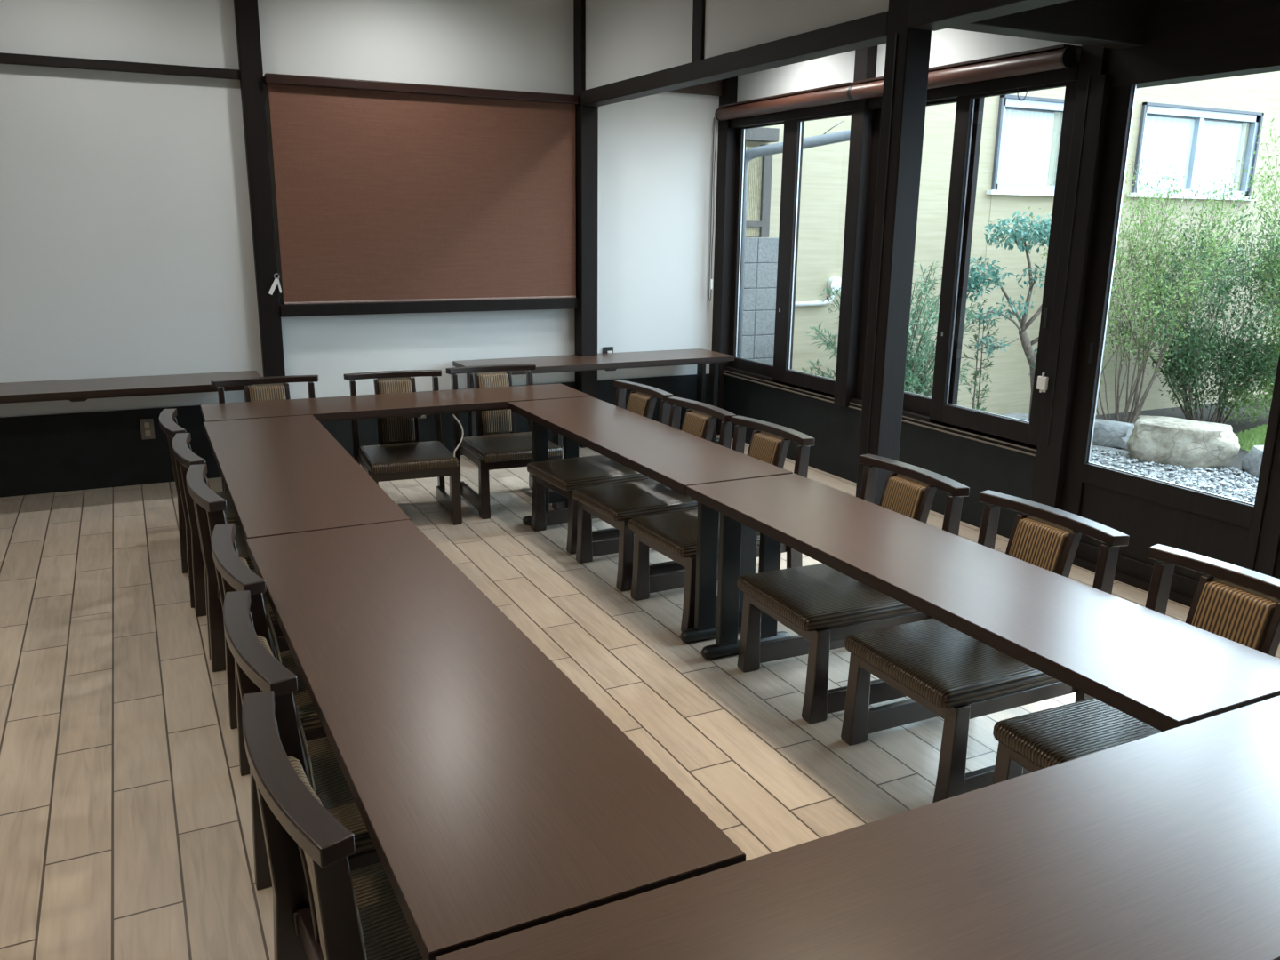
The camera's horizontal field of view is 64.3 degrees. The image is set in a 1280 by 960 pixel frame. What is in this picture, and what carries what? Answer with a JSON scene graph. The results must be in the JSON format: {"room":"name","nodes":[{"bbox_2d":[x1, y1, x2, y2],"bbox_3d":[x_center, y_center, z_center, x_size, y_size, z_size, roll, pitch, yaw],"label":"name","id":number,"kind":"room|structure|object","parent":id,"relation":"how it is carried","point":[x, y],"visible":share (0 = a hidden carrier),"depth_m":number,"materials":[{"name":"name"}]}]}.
{"room":"meeting room","nodes":[
{"label":"meeting room","id":0,"kind":"room"},
{"bbox_2d":[0,0,719,417],"bbox_3d":[-2.210,-1.565,5.775,6.400,3.100,0.140,-6,16,-26],"label":"wall","id":1,"kind":"structure","parent":0,"point":[126,246],"depth_m":5.66,"materials":[{"name":"white paint"}]},
{"bbox_2d":[0,52,240,79],"bbox_3d":[-3.550,-2.044,4.847,3.088,0.046,0.050,-6,16,-26],"label":"rail","id":2,"kind":"object","parent":1,"relation":"attached to","point":[14,59],"visible":1,"depth_m":5.24,"materials":[{"name":"brown wood"}]},
{"bbox_2d":[139,418,155,439],"bbox_3d":[-2.767,-0.286,5.719,0.070,0.115,0.016,-6,16,-26],"label":"wall outlet","id":3,"kind":"object","parent":1,"relation":"attached to","point":[147,425],"visible":1,"depth_m":5.71,"materials":[{"name":"beige plastic"}]},
{"bbox_2d":[144,422,150,428],"bbox_3d":[-2.764,-0.306,5.709,0.026,0.036,0.005,-6,16,-26],"label":"socket","id":4,"kind":"object","parent":3,"relation":"attached to","point":[147,425],"depth_m":5.71,"materials":[{"name":"beige plastic"}]},
{"bbox_2d":[144,430,151,436],"bbox_3d":[-2.765,-0.263,5.720,0.026,0.036,0.005,-6,16,-26],"label":"socket","id":5,"kind":"object","parent":3,"relation":"attached to","point":[148,433],"depth_m":5.72,"materials":[{"name":"beige plastic"}]},
{"bbox_2d":[0,373,709,497],"bbox_3d":[-2.208,-0.253,6.032,6.165,0.430,0.012,-6,16,-26],"label":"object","id":6,"kind":"structure","parent":1,"relation":"attached to","point":[39,454],"depth_m":5.68,"materials":[{"name":"black wood"}]},
{"bbox_2d":[263,72,578,304],"bbox_3d":[-1.230,-1.701,6.100,1.842,1.242,0.097,-6,16,-26],"label":"roller blind","id":7,"kind":"object","parent":1,"relation":"attached to","point":[386,191],"visible":1,"depth_m":6.06,"materials":[{"name":"brown fabric"}]},
{"bbox_2d":[280,297,578,317],"bbox_3d":[-1.246,-1.070,6.277,1.857,0.067,0.080,-6,16,-26],"label":"sill","id":8,"kind":"structure","parent":1,"relation":"attached to","point":[562,303],"depth_m":6.20,"materials":[{"name":"brown wood"}]},
{"bbox_2d":[602,346,613,353],"bbox_3d":[-0.214,-0.872,6.897,0.070,0.057,0.022,-6,16,-26],"label":"wall outlet","id":9,"kind":"object","parent":1,"relation":"attached to","point":[605,349],"visible":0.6,"depth_m":6.89,"materials":[{"name":"black metal"}]},
{"bbox_2d":[665,80,721,95],"bbox_3d":[0.124,-2.732,6.576,0.955,0.415,0.035,-6,16,-26],"label":"beam","id":10,"kind":"structure","parent":1,"relation":"attached to","point":[714,88],"depth_m":6.75,"materials":[{"name":"brown wood"}]},
{"bbox_2d":[723,374,1035,538],"bbox_3d":[1.252,-0.237,6.128,0.105,0.440,2.950,-6,16,-26],"label":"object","id":11,"kind":"structure","parent":1,"relation":"attached to","point":[835,429],"depth_m":5.58,"materials":[{"name":"black wood"}]},
{"bbox_2d":[833,45,877,407],"bbox_3d":[1.258,-1.550,5.770,0.145,2.280,0.110,-6,16,-26],"label":"post","id":12,"kind":"object","parent":11,"relation":"on","point":[865,63],"visible":0.59,"depth_m":5.76,"materials":[{"name":"brown wood"}]},
{"bbox_2d":[722,369,1036,455],"bbox_3d":[1.239,-0.446,5.999,0.040,0.028,2.825,-6,16,-26],"label":"sill","id":13,"kind":"structure","parent":1,"relation":"attached to","point":[914,423],"depth_m":5.44,"materials":[{"name":"black wood"}]},
{"bbox_2d":[0,434,1279,959],"bbox_3d":[-0.239,0.984,2.272,6.360,0.060,9.100,-6,16,-26],"label":"floor","id":14,"kind":"structure","parent":0,"point":[126,827],"depth_m":3.13,"materials":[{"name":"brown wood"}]},
{"bbox_2d":[0,370,261,403],"bbox_3d":[-2.938,-0.197,5.399,1.800,0.617,0.450,-6,16,-25],"label":"folding table","id":15,"kind":"object","parent":14,"relation":"on","point":[80,389],"visible":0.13,"depth_m":5.32,"materials":[{"name":"brown wood"}]},
{"bbox_2d":[159,408,239,607],"bbox_3d":[-1.629,0.078,4.200,0.578,0.708,0.505,-7,16,-27],"label":"dining chair","id":16,"kind":"object","parent":14,"relation":"on","point":[168,423],"visible":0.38,"depth_m":4.00,"materials":[{"name":"wood"}]},
{"bbox_2d":[171,432,255,660],"bbox_3d":[-1.365,0.199,3.739,0.578,0.708,0.505,-7,16,-28],"label":"dining chair","id":17,"kind":"object","parent":14,"relation":"on","point":[181,448],"visible":0.2,"depth_m":3.75,"materials":[{"name":"wood"}]},
{"bbox_2d":[185,464,289,728],"bbox_3d":[-1.105,0.322,3.269,0.578,0.708,0.505,-7,16,-28],"label":"dining chair","id":18,"kind":"object","parent":14,"relation":"on","point":[210,508],"visible":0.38,"depth_m":3.21,"materials":[{"name":"wood"}]},
{"bbox_2d":[233,0,285,376],"bbox_3d":[-2.124,-1.474,5.725,0.115,2.950,0.065,-6,16,-26],"label":"post","id":19,"kind":"object","parent":14,"relation":"on","point":[246,12],"visible":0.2,"depth_m":5.65,"materials":[{"name":"brown wood"}]},
{"bbox_2d":[268,273,281,295],"bbox_3d":[-2.080,-1.115,5.796,0.076,0.120,0.009,-7,16,-28],"label":"tag","id":20,"kind":"object","parent":19,"relation":"attached to","point":[276,281],"visible":1,"depth_m":5.79,"materials":[{"name":"metal"}]},
{"bbox_2d":[210,375,318,403],"bbox_3d":[-1.750,-0.108,4.925,0.505,0.708,0.578,-6,16,-26],"label":"dining chair","id":21,"kind":"object","parent":14,"relation":"on","point":[272,388],"visible":0.26,"depth_m":5.04,"materials":[{"name":"wood"}]},
{"bbox_2d":[211,523,327,775],"bbox_3d":[-0.763,0.487,2.640,0.578,0.708,0.505,-7,16,-28],"label":"dining chair","id":22,"kind":"object","parent":14,"relation":"on","point":[236,575],"visible":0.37,"depth_m":2.42,"materials":[{"name":"wood"}]},
{"bbox_2d":[223,590,381,903],"bbox_3d":[-0.541,0.609,2.174,0.578,0.708,0.505,-7,16,-29],"label":"dining chair","id":23,"kind":"object","parent":14,"relation":"on","point":[258,670],"visible":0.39,"depth_m":1.99,"materials":[{"name":"wood"}]},
{"bbox_2d":[203,414,410,541],"bbox_3d":[-1.293,0.231,3.802,0.458,0.617,1.815,-6,16,-25],"label":"folding table","id":24,"kind":"object","parent":14,"relation":"on","point":[287,475],"visible":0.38,"depth_m":3.48,"materials":[{"name":"brown wood"}]},
{"bbox_2d":[241,690,423,959],"bbox_3d":[-0.321,0.728,1.721,0.578,0.708,0.505,-8,17,-30],"label":"dining chair","id":25,"kind":"object","parent":14,"relation":"on","point":[357,914],"visible":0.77,"depth_m":1.61,"materials":[{"name":"wood"}]},
{"bbox_2d":[200,383,591,491],"bbox_3d":[-1.167,-0.094,5.084,1.822,0.617,0.440,-6,16,-25],"label":"folding table","id":26,"kind":"object","parent":14,"relation":"on","point":[409,404],"visible":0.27,"depth_m":4.91,"materials":[{"name":"brown wood"}]},
{"bbox_2d":[452,414,463,457],"bbox_3d":[-0.889,-0.217,4.974,0.057,0.218,0.028,-6,16,-26],"label":"cable","id":27,"kind":"object","parent":26,"relation":"hanging from","point":[453,415],"visible":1,"depth_m":4.98,"materials":[{"name":"plastic"}]},
{"bbox_2d":[344,369,462,525],"bbox_3d":[-1.191,-0.162,5.165,0.505,0.708,0.578,-5,15,-22],"label":"dining chair","id":28,"kind":"object","parent":14,"relation":"on","point":[399,454],"visible":0.8,"depth_m":5.21,"materials":[{"name":"fabric"}]},
{"bbox_2d":[245,519,745,959],"bbox_3d":[-0.476,0.647,2.214,0.460,0.617,1.838,-7,16,-26],"label":"folding table","id":29,"kind":"object","parent":14,"relation":"on","point":[494,798],"visible":0.84,"depth_m":1.71,"materials":[{"name":"brown wood"}]},
{"bbox_2d":[446,363,563,519],"bbox_3d":[-0.708,-0.222,5.423,0.505,0.708,0.578,-6,16,-24],"label":"dining chair","id":30,"kind":"object","parent":14,"relation":"on","point":[497,444],"visible":0.77,"depth_m":5.44,"materials":[{"name":"wood"}]},
{"bbox_2d":[573,0,598,447],"bbox_3d":[-0.349,-1.664,6.562,0.115,2.950,0.120,-6,16,-26],"label":"post","id":31,"kind":"object","parent":14,"relation":"on","point":[586,116],"visible":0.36,"depth_m":6.50,"materials":[{"name":"brown wood"}]},
{"bbox_2d":[452,348,734,444],"bbox_3d":[-0.278,-0.490,6.680,1.800,0.617,0.450,-6,16,-26],"label":"folding table","id":32,"kind":"object","parent":14,"relation":"on","point":[607,362],"visible":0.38,"depth_m":6.59,"materials":[{"name":"brown wood"}]},
{"bbox_2d":[527,379,673,554],"bbox_3d":[-0.198,-0.079,4.888,0.578,0.708,0.505,-7,16,-29],"label":"dining chair","id":33,"kind":"object","parent":14,"relation":"on","point":[562,476],"visible":0.53,"depth_m":4.83,"materials":[{"name":"fabric"}]},
{"bbox_2d":[507,396,792,642],"bbox_3d":[-0.053,0.095,4.401,0.446,0.617,1.766,-6,16,-26],"label":"folding table","id":34,"kind":"object","parent":14,"relation":"on","point":[676,459],"visible":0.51,"depth_m":3.94,"materials":[{"name":"brown wood"}]},
{"bbox_2d":[572,396,735,591],"bbox_3d":[0.051,0.043,4.424,0.578,0.708,0.505,-7,16,-28],"label":"dining chair","id":35,"kind":"object","parent":14,"relation":"on","point":[614,504],"visible":0.5,"depth_m":4.35,"materials":[{"name":"fabric"}]},
{"bbox_2d":[628,415,814,631],"bbox_3d":[0.302,0.158,3.986,0.578,0.708,0.505,-7,16,-28],"label":"dining chair","id":36,"kind":"object","parent":14,"relation":"on","point":[673,534],"visible":0.55,"depth_m":3.95,"materials":[{"name":"wood"}]},
{"bbox_2d":[711,76,746,435],"bbox_3d":[0.614,-1.660,7.061,0.150,2.720,0.120,-6,16,-26],"label":"post","id":37,"kind":"object","parent":14,"relation":"on","point":[727,136],"visible":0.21,"depth_m":7.00,"materials":[{"name":"brown wood"}]},
{"bbox_2d":[736,453,969,724],"bbox_3d":[0.668,0.331,3.325,0.578,0.708,0.505,-6,16,-24],"label":"dining chair","id":38,"kind":"object","parent":14,"relation":"on","point":[820,604],"visible":0.66,"depth_m":3.23,"materials":[{"name":"fabric"}]},
{"bbox_2d":[435,696,1279,959],"bbox_3d":[0.653,0.840,1.512,1.800,0.617,0.452,-6,16,-26],"label":"folding table","id":39,"kind":"object","parent":14,"relation":"on","point":[1164,845],"visible":1,"depth_m":1.39,"materials":[{"name":"brown wood"}]},
{"bbox_2d":[856,0,931,505],"bbox_3d":[0.992,-0.985,3.965,0.119,2.950,0.120,-6,16,-26],"label":"post","id":40,"kind":"object","parent":14,"relation":"on","point":[908,50],"visible":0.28,"depth_m":3.94,"materials":[{"name":"brown wood"}]},
{"bbox_2d":[685,473,1279,731],"bbox_3d":[0.764,0.507,2.826,0.446,0.617,1.850,-6,16,-26],"label":"folding table","id":41,"kind":"object","parent":14,"relation":"on","point":[1164,672],"visible":0.63,"depth_m":2.47,"materials":[{"name":"brown wood"}]},
{"bbox_2d":[840,489,1128,802],"bbox_3d":[0.932,0.455,2.855,0.578,0.708,0.505,-6,16,-25],"label":"dining chair","id":42,"kind":"object","parent":14,"relation":"on","point":[945,672],"visible":0.61,"depth_m":2.77,"materials":[{"name":"fabric"}]},
{"bbox_2d":[1031,45,1108,505],"bbox_3d":[1.944,-0.993,4.512,0.128,2.720,0.118,-6,16,-26],"label":"post","id":43,"kind":"object","parent":14,"relation":"on","point":[1092,59],"visible":0.27,"depth_m":4.50,"materials":[{"name":"brown wood"}]},
{"bbox_2d":[1072,556,1192,607],"bbox_3d":[2.563,0.642,3.586,0.115,0.025,2.780,-6,16,-26],"label":"sill","id":44,"kind":"structure","parent":14,"relation":"on","point":[1177,597],"depth_m":4.35,"materials":[{"name":"brown wood"}]},
{"bbox_2d":[1254,423,1279,579],"bbox_3d":[2.588,-0.370,3.316,0.037,2.080,0.910,-6,16,-26],"label":"pillar","id":45,"kind":"structure","parent":44,"relation":"attached to","point":[1268,560],"depth_m":3.83,"materials":[{"name":"brown wood"}]},
{"bbox_2d":[992,544,1279,784],"bbox_3d":[1.185,0.586,2.352,0.578,0.708,0.505,-6,16,-24],"label":"dining chair","id":46,"kind":"object","parent":14,"relation":"on","point":[1239,604],"visible":0.33,"depth_m":2.39,"materials":[{"name":"fabric"}]},
{"bbox_2d":[585,0,888,89],"bbox_3d":[0.337,-2.418,4.985,0.055,0.692,2.880,-6,16,-26],"label":"wall","id":47,"kind":"structure","parent":0,"point":[626,39],"depth_m":5.23,"materials":[{"name":"white paint"}]},
{"bbox_2d":[581,10,887,106],"bbox_3d":[0.332,-2.042,5.081,0.115,0.086,2.880,-6,16,-26],"label":"beam","id":48,"kind":"structure","parent":47,"relation":"attached to","point":[868,31],"depth_m":4.63,"materials":[{"name":"brown wood"}]},
{"bbox_2d":[691,0,705,62],"bbox_3d":[0.323,-2.425,5.008,0.088,0.692,0.095,-6,16,-26],"label":"post","id":49,"kind":"object","parent":48,"relation":"on","point":[699,6],"visible":0.45,"depth_m":5.03,"materials":[{"name":"brown wood"}]},
{"bbox_2d":[736,28,1081,102],"bbox_3d":[1.332,-2.378,5.539,0.110,0.560,3.070,-6,16,-26],"label":"wall","id":50,"kind":"structure","parent":0,"point":[948,45],"depth_m":5.72,"materials":[{"name":"white paint"}]},
{"bbox_2d":[724,101,852,401],"bbox_3d":[0.941,-1.445,6.457,0.115,1.720,1.315,-6,16,-26],"label":"window","id":51,"kind":"structure","parent":50,"relation":"in","point":[781,372],"depth_m":6.45,"materials":[{"name":"brown wood"}]},
{"bbox_2d":[708,81,855,301],"bbox_3d":[0.864,-1.718,6.364,0.138,1.289,1.441,-6,16,-26],"label":"rolled blind","id":52,"kind":"object","parent":51,"relation":"attached to","point":[836,93],"visible":0.96,"depth_m":6.20,"materials":[{"name":"brown fabric"}]},
{"bbox_2d":[849,62,1079,454],"bbox_3d":[1.597,-1.113,5.187,0.115,1.720,1.400,-6,16,-26],"label":"window","id":53,"kind":"structure","parent":50,"relation":"in","point":[941,409],"depth_m":5.06,"materials":[{"name":"brown wood"}]},
{"bbox_2d":[848,43,1081,100],"bbox_3d":[1.522,-1.919,4.976,0.133,0.198,1.452,-6,16,-26],"label":"rolled blind","id":54,"kind":"object","parent":53,"relation":"attached to","point":[1060,56],"visible":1,"depth_m":4.67,"materials":[{"name":"brown fabric"}]},
{"bbox_2d":[1036,372,1048,392],"bbox_3d":[1.847,-0.447,4.672,0.019,0.092,0.050,-6,16,-26],"label":"window latch","id":55,"kind":"object","parent":53,"relation":"attached to","point":[1042,385],"visible":1,"depth_m":4.66,"materials":[{"name":"white plastic"}]},
{"bbox_2d":[1048,73,1111,509],"bbox_3d":[1.964,-0.674,4.518,0.130,2.100,0.035,-6,16,-26],"label":"door frame","id":56,"kind":"structure","parent":50,"relation":"attached to","point":[1103,92],"depth_m":4.44,"materials":[{"name":"brown wood"}]},
{"bbox_2d":[1061,84,1279,598],"bbox_3d":[2.171,-0.576,4.101,0.037,2.080,0.915,-6,16,-26],"label":"door","id":57,"kind":"structure","parent":50,"relation":"in","point":[1151,511],"depth_m":4.31,"materials":[{"name":"brown wood"}]},
{"bbox_2d":[1105,0,1279,87],"bbox_3d":[3.307,-1.320,1.711,0.130,0.668,5.800,-6,16,-26],"label":"beam","id":58,"kind":"structure","parent":0,"point":[1185,41],"depth_m":3.88,"materials":[{"name":"brown wood"}]},
{"bbox_3d":[-0.186,-1.843,1.565,6.400,0.330,9.110,-6,16,-26],"label":"ceiling","id":59,"kind":"structure","parent":0,"visible":0},
{"bbox_2d":[948,0,1149,49],"bbox_3d":[1.566,-2.014,3.854,1.015,0.625,0.120,-6,16,-26],"label":"beam","id":60,"kind":"structure","parent":59,"relation":"attached to","point":[1113,24],"depth_m":3.93,"materials":[{"name":"brown wood"}]},
{"bbox_3d":[2.326,-1.484,1.133,0.065,0.550,5.750,-6,16,-26],"label":"wall","id":61,"kind":"structure","parent":0,"visible":0},
{"bbox_2d":[907,0,1071,31],"bbox_3d":[2.320,-1.110,1.227,0.129,0.220,5.750,-6,16,-26],"label":"beam","id":62,"kind":"structure","parent":61,"relation":"attached to","point":[932,15],"depth_m":3.51,"materials":[{"name":"brown wood"}]},
{"label":"outside","id":63,"kind":"structure","parent":0,"visible":0},
{"bbox_2d":[1095,398,1271,481],"bbox_3d":[19.237,2.187,-0.113,26.130,0.280,31.600,-6,16,-26],"label":"ground","id":64,"kind":"structure","parent":63,"point":[1236,462],"depth_m":9.47,"materials":[{"name":"soil"}]},
{"bbox_2d":[741,237,778,365],"bbox_3d":[0.821,-0.983,7.535,0.430,1.579,0.090,-6,16,-26],"label":"wall","id":65,"kind":"structure","parent":64,"relation":"on","point":[761,253],"depth_m":7.42,"materials":[{"name":"tile"}]},
{"bbox_2d":[745,127,779,237],"bbox_3d":[0.797,-2.112,7.239,0.355,0.748,0.110,-6,16,-26],"label":"bamboo fence","id":66,"kind":"object","parent":65,"relation":"on","point":[760,169],"visible":0.53,"depth_m":7.25,"materials":[{"name":"beige wood"}]},
{"bbox_2d":[745,71,1279,415],"bbox_3d":[6.043,-2.499,9.961,12.000,3.650,0.180,-6,16,-26],"label":"neighbouring house","id":67,"kind":"structure","parent":64,"relation":"on","point":[1204,126],"depth_m":8.68,"materials":[{"name":"beige paint"}]},
{"bbox_2d":[737,120,850,357],"bbox_3d":[1.180,-1.321,7.273,1.022,2.373,0.087,1,14,2],"label":"pipe","id":68,"kind":"object","parent":67,"relation":"attached to","point":[818,140],"visible":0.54,"depth_m":7.02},
{"bbox_2d":[998,109,1063,185],"bbox_3d":[3.228,-2.746,8.466,0.790,0.605,0.016,-6,16,-26],"label":"window","id":69,"kind":"structure","parent":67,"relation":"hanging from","point":[1030,140],"depth_m":8.47,"materials":[{"name":"white glass"}]},
{"bbox_2d":[1047,112,1063,185],"bbox_3d":[3.508,-2.780,8.595,0.110,0.615,0.013,-6,16,-26],"label":"curtain","id":70,"kind":"object","parent":67,"relation":"hanging from","point":[1056,118],"depth_m":8.57,"materials":[{"name":"white fabric"}]},
{"bbox_2d":[1136,115,1247,191],"bbox_3d":[5.075,-2.978,9.361,1.580,0.630,0.016,-6,16,-26],"label":"window","id":71,"kind":"structure","parent":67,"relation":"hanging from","point":[1167,141],"depth_m":9.35,"materials":[{"name":"white glass"}]},
{"bbox_2d":[1232,122,1249,191],"bbox_3d":[5.708,-3.052,9.662,0.110,0.640,0.013,-6,16,-26],"label":"curtain","id":72,"kind":"object","parent":67,"relation":"hanging from","point":[1243,147],"depth_m":9.65,"materials":[{"name":"white fabric"}]},
{"bbox_2d":[1092,418,1134,448],"bbox_3d":[3.757,-0.376,8.215,0.465,0.201,0.297,10,17,32],"label":"rock","id":73,"kind":"object","parent":64,"relation":"on","point":[1113,434],"visible":0.56,"depth_m":8.08,"materials":[{"name":"grey stone"}]},
{"bbox_2d":[1025,156,1279,423],"bbox_3d":[3.869,-1.432,8.159,2.179,2.327,1.787,-4,15,-16],"label":"bush","id":74,"kind":"object","parent":64,"relation":"on","point":[1137,410],"visible":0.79,"depth_m":8.19,"materials":[{"name":"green plant"}]},
{"bbox_2d":[1090,444,1257,503],"bbox_3d":[4.060,0.760,4.205,3.020,0.048,9.300,-6,16,-26],"label":"gravel bed","id":75,"kind":"object","parent":64,"relation":"on","point":[1100,448],"depth_m":7.23,"materials":[{"name":"grey gravel"}]},
{"bbox_2d":[960,298,1004,411],"bbox_3d":[2.507,-0.762,7.567,0.380,1.177,0.235,-6,16,-26],"label":"shrub","id":76,"kind":"object","parent":75,"relation":"on","point":[976,374],"visible":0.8,"depth_m":7.55,"materials":[{"name":"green plant"}]},
{"bbox_2d":[940,210,1052,421],"bbox_3d":[2.802,-1.100,7.636,1.426,1.809,0.541,-3,15,-15],"label":"tree","id":77,"kind":"object","parent":75,"relation":"on","point":[1015,235],"visible":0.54,"depth_m":7.43,"materials":[{"name":"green plant"}]},
{"bbox_2d":[1001,412,1028,421],"bbox_3d":[3.193,-0.453,8.519,0.406,0.186,0.262,-1,14,-7],"label":"gravel","id":78,"kind":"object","parent":75,"relation":"on","point":[1020,416],"visible":0.12,"depth_m":8.48,"materials":[{"name":"grey gravel"}]},
{"bbox_2d":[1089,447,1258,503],"bbox_3d":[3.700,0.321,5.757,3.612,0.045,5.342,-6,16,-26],"label":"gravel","id":79,"kind":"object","parent":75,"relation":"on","point":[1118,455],"visible":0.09,"depth_m":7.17,"materials":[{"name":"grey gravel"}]},
{"bbox_2d":[801,258,988,403],"bbox_3d":[1.849,-0.867,7.239,1.441,1.554,0.912,-8,17,-31],"label":"feathery shrub","id":80,"kind":"object","parent":79,"relation":"on","point":[915,380],"visible":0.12,"depth_m":7.15,"materials":[{"name":"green plant"}]},
{"bbox_2d":[1126,415,1239,469],"bbox_3d":[4.050,-0.276,7.601,0.746,0.317,0.555,9,17,30],"label":"boulder","id":81,"kind":"object","parent":75,"relation":"on","point":[1188,444],"visible":0.96,"depth_m":7.41,"materials":[{"name":"grey stone"}]},
{"bbox_2d":[1104,180,1279,423],"bbox_3d":[5.093,-1.411,8.590,2.969,2.107,1.927,-6,16,-26],"label":"bush","id":82,"kind":"object","parent":64,"relation":"on","point":[1186,358],"visible":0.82,"depth_m":8.62,"materials":[{"name":"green plant"}]},
{"bbox_2d":[1157,117,1279,423],"bbox_3d":[5.917,-1.709,8.717,2.587,2.642,2.828,3,14,8],"label":"bush","id":83,"kind":"object","parent":64,"relation":"on","point":[1270,384],"visible":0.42,"depth_m":8.76,"materials":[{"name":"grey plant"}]},
{"bbox_2d":[1234,423,1267,451],"bbox_3d":[5.500,-0.371,8.235,1.517,0.226,1.124,-4,15,-19],"label":"grass mound","id":84,"kind":"object","parent":64,"relation":"on","point":[1247,439],"visible":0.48,"depth_m":8.23,"materials":[{"name":"green plant"}]},
{"bbox_2d":[1240,445,1263,478],"bbox_3d":[4.528,-0.121,7.229,0.440,0.213,0.351,4,15,13],"label":"rock","id":85,"kind":"object","parent":64,"relation":"on","point":[1252,461],"visible":0.51,"depth_m":7.21,"materials":[{"name":"grey stone"}]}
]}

